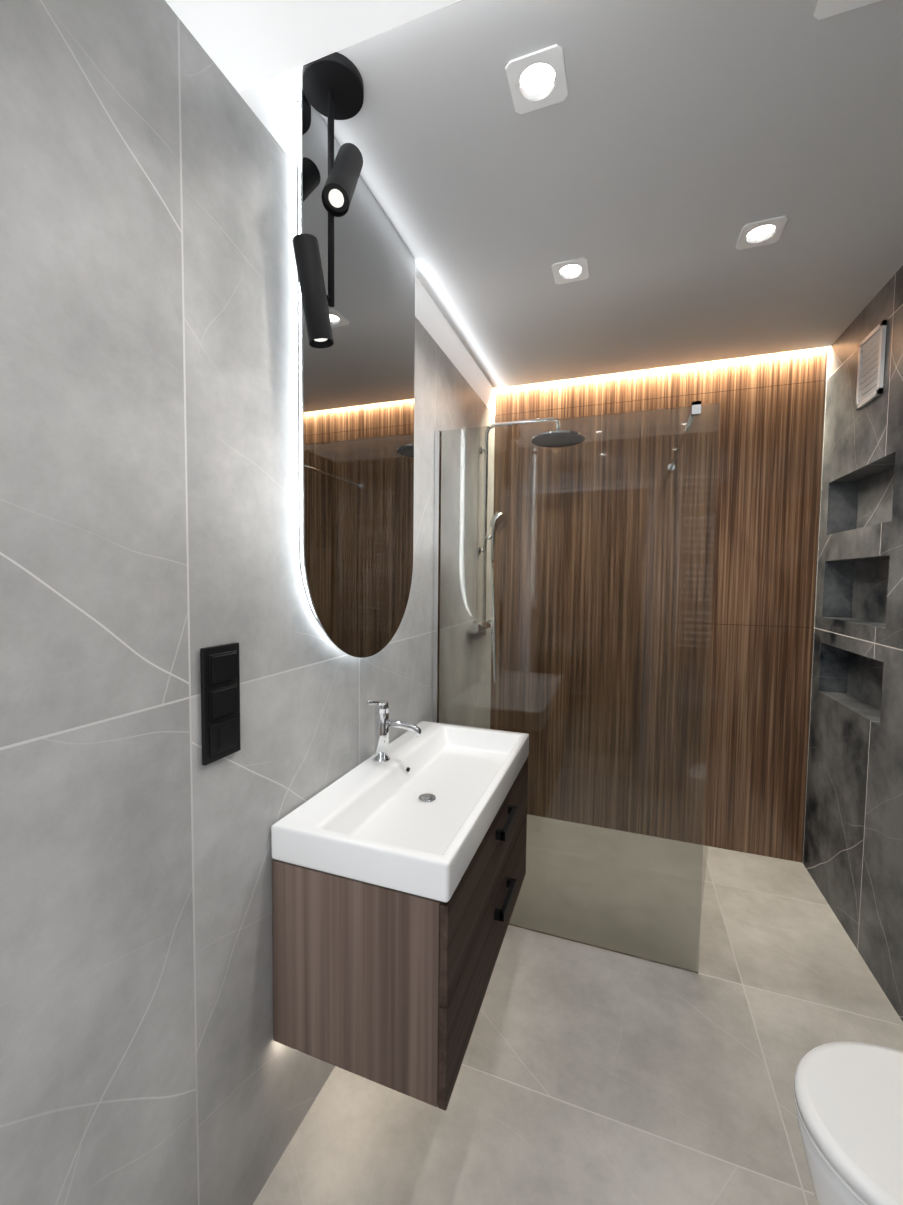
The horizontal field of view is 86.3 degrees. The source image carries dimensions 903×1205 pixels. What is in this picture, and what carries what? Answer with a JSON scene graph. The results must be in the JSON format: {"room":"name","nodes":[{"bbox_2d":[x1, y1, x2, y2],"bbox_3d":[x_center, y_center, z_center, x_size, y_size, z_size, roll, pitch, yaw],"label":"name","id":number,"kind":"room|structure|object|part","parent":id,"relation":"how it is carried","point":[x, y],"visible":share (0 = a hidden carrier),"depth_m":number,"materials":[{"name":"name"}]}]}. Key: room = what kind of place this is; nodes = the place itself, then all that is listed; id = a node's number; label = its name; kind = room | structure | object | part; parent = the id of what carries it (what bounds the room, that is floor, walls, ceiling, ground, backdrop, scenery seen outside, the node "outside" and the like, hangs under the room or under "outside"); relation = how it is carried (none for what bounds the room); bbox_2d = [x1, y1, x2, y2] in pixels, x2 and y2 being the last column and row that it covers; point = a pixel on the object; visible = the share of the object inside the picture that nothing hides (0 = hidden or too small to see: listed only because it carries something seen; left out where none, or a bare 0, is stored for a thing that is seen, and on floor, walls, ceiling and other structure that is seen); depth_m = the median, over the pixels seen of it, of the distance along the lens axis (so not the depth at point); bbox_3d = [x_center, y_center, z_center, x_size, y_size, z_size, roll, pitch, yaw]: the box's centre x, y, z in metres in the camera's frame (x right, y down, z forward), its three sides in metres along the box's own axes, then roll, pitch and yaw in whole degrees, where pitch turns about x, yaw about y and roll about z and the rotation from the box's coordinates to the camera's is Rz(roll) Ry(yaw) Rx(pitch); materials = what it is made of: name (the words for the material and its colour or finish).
{"room":"bathroom","nodes":[
{"label":"bathroom","id":0,"kind":"room"},
{"bbox_2d":[0,0,494,1204],"bbox_3d":[-0.249,-0.010,1.690,0.120,2.650,2.830,2,3,20],"label":"wall","id":1,"kind":"structure","parent":0,"point":[148,372],"depth_m":0.82,"materials":[{"name":"tile"}]},
{"bbox_2d":[200,642,240,765],"bbox_3d":[-0.452,0.192,0.934,0.015,0.222,0.095,2,3,20],"label":"light switch","id":2,"kind":"object","parent":1,"relation":"attached to","point":[220,695],"visible":1,"depth_m":0.93,"materials":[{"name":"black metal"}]},
{"bbox_2d":[298,86,414,657],"bbox_3d":[-0.252,-0.503,1.407,0.032,1.330,0.620,2,3,20],"label":"backlit mirror","id":3,"kind":"object","parent":1,"relation":"attached to","point":[356,379],"visible":0.98,"depth_m":1.33,"materials":[{"name":"silver mirror"}]},
{"bbox_2d":[271,700,528,1110],"bbox_3d":[-0.054,0.653,1.423,0.456,0.731,0.855,2,3,20],"label":"bathroom vanity","id":4,"kind":"object","parent":1,"relation":"attached to","point":[398,869],"visible":1,"depth_m":1.07,"materials":[{"name":"brown wood"}]},
{"bbox_2d":[366,700,421,762],"bbox_3d":[-0.171,0.386,1.430,0.160,0.201,0.102,2,3,20],"label":"tap","id":5,"kind":"object","parent":4,"relation":"on","point":[382,721],"depth_m":1.45,"materials":[{"name":"silver metal"}]},
{"bbox_2d":[271,721,528,902],"bbox_3d":[-0.065,0.530,1.420,0.432,0.083,0.855,2,3,20],"label":"basin","id":6,"kind":"object","parent":4,"relation":"in","point":[411,823],"depth_m":1.22,"materials":[{"name":"white ceramic"}]},
{"bbox_3d":[0.123,0.906,1.371,0.018,0.214,0.843,2,3,20],"label":"drawer","id":7,"kind":"part","parent":4,"relation":"part of","materials":[{"name":"brown wood"}]},
{"bbox_3d":[0.126,0.690,1.360,0.018,0.210,0.843,2,3,20],"label":"drawer","id":8,"kind":"part","parent":4,"relation":"part of","materials":[{"name":"brown wood"}]},
{"bbox_3d":[0.157,0.856,1.394,0.027,0.024,0.160,2,3,20],"label":"handle","id":9,"kind":"part","parent":4,"relation":"part of","materials":[{"name":"black metal"}]},
{"bbox_3d":[0.160,0.630,1.383,0.027,0.024,0.160,2,3,20],"label":"handle","id":10,"kind":"part","parent":4,"relation":"part of","materials":[{"name":"black metal"}]},
{"bbox_2d":[469,417,584,681],"bbox_3d":[0.398,-0.265,2.493,0.538,1.339,0.370,2,3,20],"label":"shower rail","id":11,"kind":"object","parent":1,"relation":"attached to","point":[557,437],"depth_m":2.50,"materials":[{"name":"silver metal"}]},
{"bbox_2d":[165,0,458,91],"bbox_3d":[0.223,-1.040,0.342,1.619,0.144,0.705,2,3,20],"label":"ceiling","id":12,"kind":"structure","parent":0,"point":[245,44],"depth_m":0.84,"materials":[{"name":"white paint"}]},
{"bbox_2d":[253,814,902,1204],"bbox_3d":[0.555,1.387,1.468,1.859,0.100,2.830,2,3,20],"label":"floor","id":13,"kind":"structure","parent":0,"point":[591,1076],"depth_m":1.42,"materials":[{"name":"tile"}]},
{"bbox_2d":[432,401,719,972],"bbox_3d":[0.566,0.286,2.281,1.028,2.011,0.949,2,3,20],"label":"glass","id":14,"kind":"object","parent":13,"relation":"on","point":[695,409],"visible":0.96,"depth_m":1.81,"materials":[{"name":"clear glass"}]},
{"bbox_2d":[794,1041,902,1204],"bbox_3d":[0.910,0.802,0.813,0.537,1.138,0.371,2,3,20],"label":"toilet","id":15,"kind":"object","parent":13,"relation":"on","point":[848,1096],"visible":1,"depth_m":0.88,"materials":[{"name":"white ceramic"}]},
{"bbox_3d":[0.909,1.176,0.831,0.530,0.390,0.360,2,3,20],"label":"bowl","id":16,"kind":"part","parent":15,"relation":"part of","materials":[{"name":"white ceramic"}]},
{"bbox_2d":[279,0,902,388],"bbox_3d":[0.563,-1.232,1.277,1.619,0.150,2.710,2,3,20],"label":"ceiling","id":17,"kind":"structure","parent":0,"point":[657,159],"depth_m":1.30,"materials":[{"name":"white paint"}]},
{"bbox_2d":[292,52,363,347],"bbox_3d":[-0.260,-0.868,1.104,0.135,0.575,0.188,2,3,20],"label":"spot lamp","id":18,"kind":"object","parent":17,"relation":"hanging from","point":[333,87],"visible":0.94,"depth_m":1.06,"materials":[{"name":"black metal"}]},
{"bbox_2d":[506,44,567,113],"bbox_3d":[0.190,-1.151,1.061,0.120,0.012,0.120,2,3,20],"label":"recessed light","id":19,"kind":"object","parent":17,"relation":"in","point":[536,80],"visible":1,"depth_m":1.06,"materials":[{"name":"white plastic"}]},
{"bbox_2d":[552,257,588,283],"bbox_3d":[0.424,-1.182,1.714,0.120,0.012,0.120,2,3,20],"label":"recessed light","id":20,"kind":"object","parent":17,"relation":"in","point":[573,270],"visible":1,"depth_m":1.72,"materials":[{"name":"white plastic"}]},
{"bbox_2d":[736,216,787,249],"bbox_3d":[0.975,-1.166,1.518,0.120,0.012,0.120,2,3,20],"label":"recessed light","id":21,"kind":"object","parent":17,"relation":"in","point":[761,233],"visible":1,"depth_m":1.52,"materials":[{"name":"white plastic"}]},
{"bbox_2d":[814,0,880,19],"bbox_3d":[0.740,-1.135,0.864,0.120,0.012,0.120,2,3,20],"label":"recessed light","id":22,"kind":"object","parent":17,"relation":"in","point":[825,9],"visible":1,"depth_m":0.92,"materials":[{"name":"white plastic"}]},
{"bbox_2d":[490,347,827,862],"bbox_3d":[1.027,-0.047,2.672,1.619,2.650,0.120,2,3,20],"label":"wall","id":23,"kind":"structure","parent":0,"point":[766,479],"depth_m":2.55,"materials":[{"name":"brown wood"}]},
{"bbox_2d":[802,265,902,1021],"bbox_3d":[1.440,0.039,1.087,0.230,2.650,2.830,2,3,20],"label":"wall","id":24,"kind":"structure","parent":0,"point":[852,858],"depth_m":1.94,"materials":[{"name":"tile"}]},
{"bbox_2d":[856,320,886,409],"bbox_3d":[1.611,-0.905,1.853,0.012,0.260,0.190,2,3,20],"label":"air vent","id":25,"kind":"object","parent":24,"relation":"in","point":[871,361],"visible":0.94,"depth_m":1.84,"materials":[{"name":"white plastic"}]}
]}

